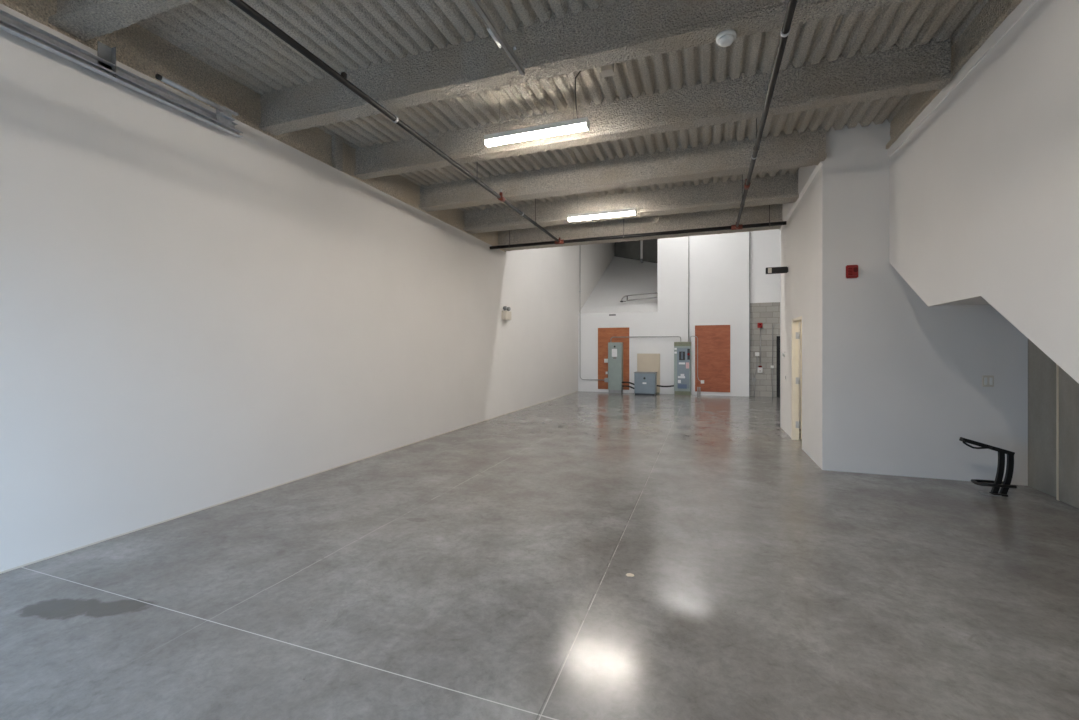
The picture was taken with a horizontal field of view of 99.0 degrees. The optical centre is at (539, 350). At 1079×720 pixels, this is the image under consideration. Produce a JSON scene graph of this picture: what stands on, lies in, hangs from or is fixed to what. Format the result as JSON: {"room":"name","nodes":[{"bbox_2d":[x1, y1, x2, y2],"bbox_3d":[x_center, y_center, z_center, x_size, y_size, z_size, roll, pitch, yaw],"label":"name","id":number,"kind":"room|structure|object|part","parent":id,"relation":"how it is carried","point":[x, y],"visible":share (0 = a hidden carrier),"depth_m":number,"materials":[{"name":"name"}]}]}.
{"room":"empty commercial unit","nodes":[
{"label":"empty commercial unit","id":0,"kind":"room"},
{"bbox_2d":[0,3,613,571],"bbox_3d":[-0.235,-2.480,13.774,0.140,8.200,27.250,0,0,20],"label":"wall","id":1,"kind":"structure","parent":0,"point":[195,314],"depth_m":4.71,"materials":[{"name":"white paint"}]},
{"bbox_2d":[0,9,242,137],"bbox_3d":[-3.929,-2.433,2.929,0.109,0.275,4.300,0,0,20],"label":"door track","id":2,"kind":"object","parent":1,"relation":"attached to","point":[104,63],"visible":1,"depth_m":3.90,"materials":[{"name":"metal"}]},
{"bbox_3d":[-3.237,-2.428,4.784,0.060,0.155,0.200,0,0,20],"label":"bumper plate","id":3,"kind":"part","parent":2,"relation":"part of","materials":[{"name":"metal"}]},
{"bbox_2d":[0,391,577,573],"bbox_3d":[-1.628,1.612,9.732,0.026,0.016,18.700,0,0,20],"label":"trim","id":4,"kind":"structure","parent":1,"relation":"attached to","point":[1,572],"depth_m":4.64,"materials":[{"name":"beige plastic"}]},
{"bbox_2d":[502,306,510,319],"bbox_3d":[-0.837,-0.960,11.711,0.130,0.339,0.340,0,0,20],"label":"emergency light","id":5,"kind":"object","parent":1,"relation":"attached to","point":[506,315],"visible":1,"depth_m":11.58,"materials":[{"name":"beige plastic"}]},
{"bbox_2d":[0,391,1078,719],"bbox_3d":[2.988,1.695,8.171,10.330,0.150,19.300,0,0,20],"label":"floor","id":6,"kind":"structure","parent":0,"point":[478,571],"depth_m":3.13,"materials":[{"name":"concrete"}]},
{"bbox_2d":[608,342,622,393],"bbox_3d":[2.916,0.645,17.781,0.555,1.950,0.419,0,0,20],"label":"electrical panel","id":7,"kind":"object","parent":6,"relation":"on","point":[615,349],"visible":1,"depth_m":17.61,"materials":[{"name":"grey metal"}]},
{"bbox_3d":[2.874,0.575,17.614,0.420,1.650,0.015,0,0,20],"label":"door","id":8,"kind":"part","parent":7,"relation":"part of","materials":[{"name":"grey metal"}]},
{"bbox_2d":[634,372,656,394],"bbox_3d":[3.947,1.202,17.154,0.790,0.835,0.590,0,0,20],"label":"transformer","id":9,"kind":"object","parent":6,"relation":"on","point":[645,383],"visible":1,"depth_m":16.89,"materials":[{"name":"grey metal"}]},
{"bbox_3d":[3.947,1.590,17.154,0.710,0.060,0.510,0,0,20],"label":"rail","id":10,"kind":"part","parent":9,"relation":"part of","materials":[{"name":"black metal"}]},
{"bbox_2d":[637,354,659,393],"bbox_3d":[4.143,0.860,17.507,0.840,1.520,0.146,0,0,20],"label":"board","id":11,"kind":"object","parent":6,"relation":"on","point":[645,362],"visible":0.62,"depth_m":17.41,"materials":[{"name":"beige wood"}]},
{"bbox_2d":[674,342,690,394],"bbox_3d":[5.279,0.645,17.016,0.590,1.950,0.305,0,0,20],"label":"electrical panel","id":12,"kind":"object","parent":6,"relation":"on","point":[682,350],"visible":1,"depth_m":16.91,"materials":[{"name":"grey metal"}]},
{"bbox_3d":[5.272,0.625,16.907,0.430,1.490,0.015,0,0,20],"label":"door","id":13,"kind":"part","parent":12,"relation":"part of","materials":[{"name":"grey metal"}]},
{"bbox_2d":[959,437,1016,496],"bbox_3d":[5.070,1.308,5.245,0.470,0.630,0.203,0,0,20],"label":"rack","id":14,"kind":"object","parent":6,"relation":"on","point":[1005,485],"visible":1,"depth_m":5.16,"materials":[{"name":"black metal"}]},
{"bbox_3d":[5.062,1.079,5.221,0.467,0.173,0.075,0,0,20],"label":"arm","id":15,"kind":"part","parent":14,"relation":"part of"},
{"bbox_3d":[5.091,1.616,5.221,0.170,0.008,0.140,0,0,20],"label":"foot plate","id":16,"kind":"part","parent":14,"relation":"part of","materials":[{"name":"grey metal"}]},
{"bbox_2d":[136,0,988,230],"bbox_3d":[1.663,-3.127,4.795,10.130,0.307,11.650,0,0,20],"label":"ceiling","id":17,"kind":"structure","parent":0,"point":[343,34],"depth_m":4.67,"materials":[{"name":"grey metal"}]},
{"bbox_2d":[48,0,194,41],"bbox_3d":[-0.513,-2.830,2.540,7.090,0.517,0.239,0,0,20],"label":"ceiling beam","id":18,"kind":"structure","parent":17,"relation":"attached to","point":[85,20],"depth_m":3.56,"materials":[{"name":"grey concrete"}]},
{"bbox_2d":[0,0,504,251],"bbox_3d":[-2.984,-2.790,6.458,0.280,0.600,11.620,0,0,20],"label":"beam","id":19,"kind":"structure","parent":17,"relation":"attached to","point":[138,48],"depth_m":4.82,"materials":[{"name":"grey metal"}]},
{"bbox_2d":[331,133,342,170],"bbox_3d":[-2.828,-2.780,6.433,0.090,0.500,0.140,0,0,20],"label":"post","id":20,"kind":"object","parent":17,"relation":"attached to","point":[337,140],"visible":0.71,"depth_m":6.38,"materials":[{"name":"grey metal"}]},
{"bbox_2d":[229,0,558,241],"bbox_3d":[-1.372,-2.720,5.269,0.080,0.639,10.460,0,0,20],"label":"pipe","id":21,"kind":"object","parent":17,"relation":"hanging from","point":[242,5],"visible":0.98,"depth_m":4.33,"materials":[{"name":"black metal"}]},
{"bbox_2d":[469,0,524,74],"bbox_3d":[-0.881,-2.444,1.833,0.133,0.272,4.310,0,0,20],"label":"door track","id":22,"kind":"object","parent":17,"relation":"hanging from","point":[493,30],"visible":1,"depth_m":3.38,"materials":[{"name":"metal"}]},
{"bbox_3d":[-1.015,-2.382,1.600,0.024,0.055,3.780,0,0,20],"label":"angle rail","id":23,"kind":"part","parent":22,"relation":"part of","materials":[{"name":"metal"}]},
{"bbox_2d":[484,117,589,147],"bbox_3d":[-0.046,-2.718,5.258,1.240,0.584,0.124,0,0,20],"label":"ceiling light","id":24,"kind":"object","parent":17,"relation":"hanging from","point":[579,124],"visible":0.99,"depth_m":5.20,"materials":[{"name":"white plastic"}]},
{"bbox_2d":[259,0,913,135],"bbox_3d":[0.101,-2.830,4.238,7.090,0.520,0.210,0,0,20],"label":"ceiling beam","id":25,"kind":"structure","parent":17,"relation":"attached to","point":[622,31],"depth_m":4.19,"materials":[{"name":"grey metal"}]},
{"bbox_2d":[716,29,736,46],"bbox_3d":[1.525,-2.542,3.766,0.160,0.067,0.160,0,0,20],"label":"smoke detector","id":26,"kind":"object","parent":25,"relation":"attached to","point":[725,38],"visible":1,"depth_m":3.73,"materials":[{"name":"white plastic"}]},
{"bbox_2d":[574,64,614,117],"bbox_3d":[0.550,-2.771,4.839,0.531,0.458,0.185,0,0,43],"label":"cable","id":27,"kind":"object","parent":17,"relation":"attached to","point":[607,70],"visible":0.62,"depth_m":4.72,"materials":[{"name":"beige plastic"}]},
{"bbox_3d":[0.469,-2.754,4.874,0.155,0.425,0.410,0,0,-33],"label":"power cord","id":28,"kind":"part","parent":27,"relation":"part of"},
{"bbox_3d":[0.696,-2.847,4.724,0.130,0.005,0.110,0,0,20],"label":"plate","id":29,"kind":"part","parent":27,"relation":"part of","materials":[{"name":"beige plastic"}]},
{"bbox_2d":[568,208,635,221],"bbox_3d":[1.126,-2.708,8.386,1.240,0.584,0.124,0,0,20],"label":"ceiling light","id":30,"kind":"object","parent":17,"relation":"hanging from","point":[629,211],"visible":0.98,"depth_m":8.33,"materials":[{"name":"white plastic"}]},
{"bbox_2d":[419,125,826,211],"bbox_3d":[0.856,-2.829,7.346,6.400,0.518,0.269,0,0,20],"label":"ceiling beam","id":31,"kind":"structure","parent":17,"relation":"attached to","point":[807,148],"depth_m":7.03,"materials":[{"name":"grey metal"}]},
{"bbox_2d":[463,170,798,233],"bbox_3d":[1.420,-2.830,8.907,6.400,0.517,0.331,0,0,20],"label":"ceiling beam","id":32,"kind":"structure","parent":17,"relation":"attached to","point":[777,189],"depth_m":8.57,"materials":[{"name":"grey metal"}]},
{"bbox_2d":[490,205,786,248],"bbox_3d":[1.754,-2.717,9.801,6.240,0.647,0.188,0,0,20],"label":"pipe","id":33,"kind":"object","parent":17,"relation":"hanging from","point":[732,227],"visible":0.91,"depth_m":9.66,"materials":[{"name":"black metal"}]},
{"bbox_2d":[497,204,782,250],"bbox_3d":[2.028,-2.829,10.591,6.400,0.518,0.514,0,0,20],"label":"ceiling beam","id":34,"kind":"structure","parent":17,"relation":"attached to","point":[757,214],"depth_m":10.29,"materials":[{"name":"grey metal"}]},
{"bbox_2d":[354,35,952,179],"bbox_3d":[0.614,-2.830,5.658,7.090,0.518,0.188,0,0,20],"label":"ceiling beam","id":35,"kind":"structure","parent":17,"relation":"attached to","point":[915,68],"depth_m":5.18,"materials":[{"name":"grey metal"}]},
{"bbox_2d":[654,216,658,223],"bbox_3d":[2.373,-2.805,9.339,0.080,0.450,0.080,0,0,20],"label":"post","id":36,"kind":"object","parent":17,"relation":"attached to","point":[656,218],"visible":0.4,"depth_m":9.30,"materials":[{"name":"grey metal"}]},
{"bbox_2d":[736,0,796,226],"bbox_3d":[2.061,-2.720,4.029,0.080,0.639,10.460,0,0,20],"label":"pipe","id":37,"kind":"object","parent":17,"relation":"hanging from","point":[785,31],"visible":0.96,"depth_m":4.31,"materials":[{"name":"black metal"}]},
{"bbox_2d":[886,0,1021,148],"bbox_3d":[3.313,-2.860,2.235,0.307,0.459,7.955,0,0,20],"label":"beam","id":38,"kind":"structure","parent":17,"relation":"attached to","point":[994,12],"depth_m":4.25,"materials":[{"name":"grey concrete"}]},
{"bbox_2d":[579,256,656,313],"bbox_3d":[4.451,-3.502,21.980,3.100,4.264,8.430,0,0,20],"label":"wall","id":39,"kind":"structure","parent":0,"point":[622,277],"depth_m":20.46,"materials":[{"name":"white paint"}]},
{"bbox_2d":[640,240,642,262],"bbox_3d":[5.269,-5.538,23.755,0.150,2.044,0.213,0,0,31],"label":"drain pipe","id":40,"kind":"object","parent":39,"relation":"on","point":[641,241],"visible":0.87,"depth_m":23.68,"materials":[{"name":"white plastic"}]},
{"bbox_2d":[614,239,656,262],"bbox_3d":[5.319,-5.230,24.383,0.179,2.700,3.929,0,0,-35],"label":"wall","id":41,"kind":"structure","parent":0,"point":[626,249],"depth_m":24.47,"materials":[{"name":"concrete"}]},
{"bbox_2d":[578,229,779,396],"bbox_3d":[5.938,-2.480,17.073,9.230,8.200,0.250,0,0,20],"label":"wall","id":42,"kind":"structure","parent":0,"point":[718,263],"depth_m":17.01,"materials":[{"name":"white paint"}]},
{"bbox_2d":[598,327,628,389],"bbox_3d":[2.890,0.295,18.027,1.230,2.410,0.022,0,0,20],"label":"plywood board","id":43,"kind":"object","parent":42,"relation":"attached to","point":[604,334],"visible":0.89,"depth_m":18.10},
{"bbox_2d":[610,336,680,341],"bbox_3d":[4.022,-0.459,17.583,2.652,0.237,0.039,0,0,20],"label":"conduit","id":44,"kind":"object","parent":42,"relation":"attached to","point":[637,336],"visible":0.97,"depth_m":17.46,"materials":[{"name":"metal"}]},
{"bbox_2d":[688,236,689,341],"bbox_3d":[5.517,-3.447,17.043,0.074,6.225,0.039,0,0,20],"label":"conduit","id":45,"kind":"object","parent":42,"relation":"attached to","point":[688,236],"visible":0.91,"depth_m":17.03,"materials":[{"name":"metal"}]},
{"bbox_2d":[695,325,729,391],"bbox_3d":[6.300,0.275,16.796,1.200,2.430,0.022,0,0,20],"label":"plywood board","id":46,"kind":"object","parent":42,"relation":"attached to","point":[713,340],"visible":1,"depth_m":16.77,"materials":[{"name":"brown wood"}]},
{"bbox_2d":[690,336,700,381],"bbox_3d":[5.742,0.284,16.958,0.394,1.693,0.026,0,0,20],"label":"conduit","id":47,"kind":"object","parent":46,"relation":"attached to","point":[691,336],"visible":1,"depth_m":16.93,"materials":[{"name":"metal"}]},
{"bbox_2d":[749,232,749,396],"bbox_3d":[7.483,-2.480,16.429,0.035,8.200,0.112,0,0,20],"label":"trim","id":48,"kind":"structure","parent":42,"relation":"attached to","point":[749,232],"depth_m":16.38,"materials":[{"name":"grey metal"}]},
{"bbox_2d":[750,302,779,396],"bbox_3d":[8.917,-0.045,16.050,2.930,3.330,0.150,0,0,20],"label":"wall","id":49,"kind":"structure","parent":0,"point":[768,314],"depth_m":16.32,"materials":[{"name":"concrete"}]},
{"bbox_2d":[757,366,762,372],"bbox_3d":[7.812,0.645,16.330,0.160,0.250,0.075,0,0,20],"label":"station","id":50,"kind":"object","parent":49,"relation":"attached to","point":[759,368],"visible":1,"depth_m":16.31,"materials":[{"name":"white plastic"}]},
{"bbox_2d":[757,323,762,327],"bbox_3d":[7.810,-0.910,16.327,0.160,0.180,0.082,0,0,20],"label":"fire alarm","id":51,"kind":"object","parent":49,"relation":"attached to","point":[759,325],"visible":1,"depth_m":16.30,"materials":[{"name":"red plastic"}]},
{"bbox_2d":[760,328,760,365],"bbox_3d":[7.835,-0.150,16.335,0.023,1.340,0.024,0,0,20],"label":"conduit","id":52,"kind":"object","parent":49,"relation":"attached to","point":[760,328],"visible":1,"depth_m":16.32,"materials":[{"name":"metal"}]},
{"bbox_2d":[772,324,779,365],"bbox_3d":[8.375,-0.216,16.140,0.411,1.451,0.024,0,0,20],"label":"conduit","id":53,"kind":"object","parent":49,"relation":"attached to","point":[775,324],"visible":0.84,"depth_m":16.20,"materials":[{"name":"metal"}]},
{"bbox_2d":[777,336,779,396],"bbox_3d":[8.774,0.550,16.006,0.970,2.140,0.030,0,0,20],"label":"door","id":54,"kind":"structure","parent":49,"relation":"in","point":[778,337],"depth_m":16.14,"materials":[{"name":"black metal"}]},
{"bbox_2d":[780,169,819,466],"bbox_3d":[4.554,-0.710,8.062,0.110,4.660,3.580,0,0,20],"label":"wall","id":55,"kind":"structure","parent":0,"point":[800,237],"depth_m":7.34,"materials":[{"name":"white paint"}]},
{"bbox_2d":[766,267,787,273],"bbox_3d":[4.614,-1.568,8.962,0.390,0.120,0.077,0,0,20],"label":"exit sign","id":56,"kind":"object","parent":55,"relation":"attached to","point":[771,270],"visible":1,"depth_m":8.94,"materials":[{"name":"black plastic"}]},
{"bbox_2d":[791,316,801,439],"bbox_3d":[4.955,0.520,7.880,1.012,2.200,0.931,0,0,20],"label":"door","id":57,"kind":"structure","parent":55,"relation":"attached to","point":[795,335],"depth_m":8.39,"materials":[{"name":"beige paint"}]},
{"bbox_2d":[780,161,822,229],"bbox_3d":[4.466,-2.785,8.017,0.045,0.510,3.706,0,0,20],"label":"trim","id":58,"kind":"structure","parent":55,"relation":"attached to","point":[806,175],"depth_m":7.47,"materials":[{"name":"white paint"}]},
{"bbox_2d":[820,119,1027,485],"bbox_3d":[5.025,-0.710,5.920,2.450,4.660,0.130,0,0,20],"label":"wall","id":59,"kind":"structure","parent":0,"point":[901,375],"depth_m":6.02,"materials":[{"name":"white paint"}]},
{"bbox_2d":[846,265,857,277],"bbox_3d":[4.158,-1.058,6.124,0.140,0.175,0.075,0,0,20],"label":"fire alarm","id":60,"kind":"object","parent":59,"relation":"attached to","point":[851,270],"visible":1,"depth_m":6.12,"materials":[{"name":"red plastic"}]},
{"bbox_2d":[982,375,993,386],"bbox_3d":[5.512,0.370,5.663,0.110,0.140,0.022,0,0,20],"label":"light switch","id":61,"kind":"object","parent":59,"relation":"attached to","point":[987,380],"visible":1,"depth_m":5.66,"materials":[{"name":"beige plastic"}]},
{"bbox_2d":[889,0,1078,382],"bbox_3d":[3.647,-0.520,3.298,0.120,4.280,5.738,0,0,20],"label":"wall","id":62,"kind":"structure","parent":0,"point":[984,191],"depth_m":3.63,"materials":[{"name":"white paint"}]},
{"bbox_2d":[888,0,1036,156],"bbox_3d":[3.213,-2.592,2.274,0.020,0.135,7.960,0,0,20],"label":"trim","id":63,"kind":"structure","parent":62,"relation":"attached to","point":[1024,6],"depth_m":4.17,"materials":[{"name":"white paint"}]},
{"bbox_2d":[945,298,989,305],"bbox_3d":[4.403,-0.004,3.344,1.270,2.743,5.138,0,0,20],"label":"soffit","id":64,"kind":"structure","parent":62,"relation":"attached to","point":[982,301],"depth_m":4.68,"materials":[{"name":"white paint"}]},
{"bbox_2d":[1028,339,1078,508],"bbox_3d":[4.615,-0.710,1.768,0.300,4.660,7.960,0,0,20],"label":"wall","id":65,"kind":"structure","parent":0,"point":[1041,368],"depth_m":5.18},
{"bbox_2d":[1056,364,1059,500],"bbox_3d":[5.644,0.420,4.995,0.056,2.400,0.030,0,0,20],"label":"trim","id":66,"kind":"structure","parent":65,"relation":"attached to","point":[1057,366],"depth_m":5.00,"materials":[{"name":"grey metal"}]},
{"bbox_3d":[6.018,-3.880,21.536,0.150,5.400,8.200,0,0,20],"label":"wall","id":67,"kind":"structure","parent":0,"visible":0},
{"bbox_2d":[620,292,656,301],"bbox_3d":[4.002,-2.149,18.437,1.542,0.354,0.120,0,0,20],"label":"pipe rail","id":68,"kind":"object","parent":67,"relation":"attached to","point":[654,292],"visible":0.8,"depth_m":18.43,"materials":[{"name":"metal"}]}
]}

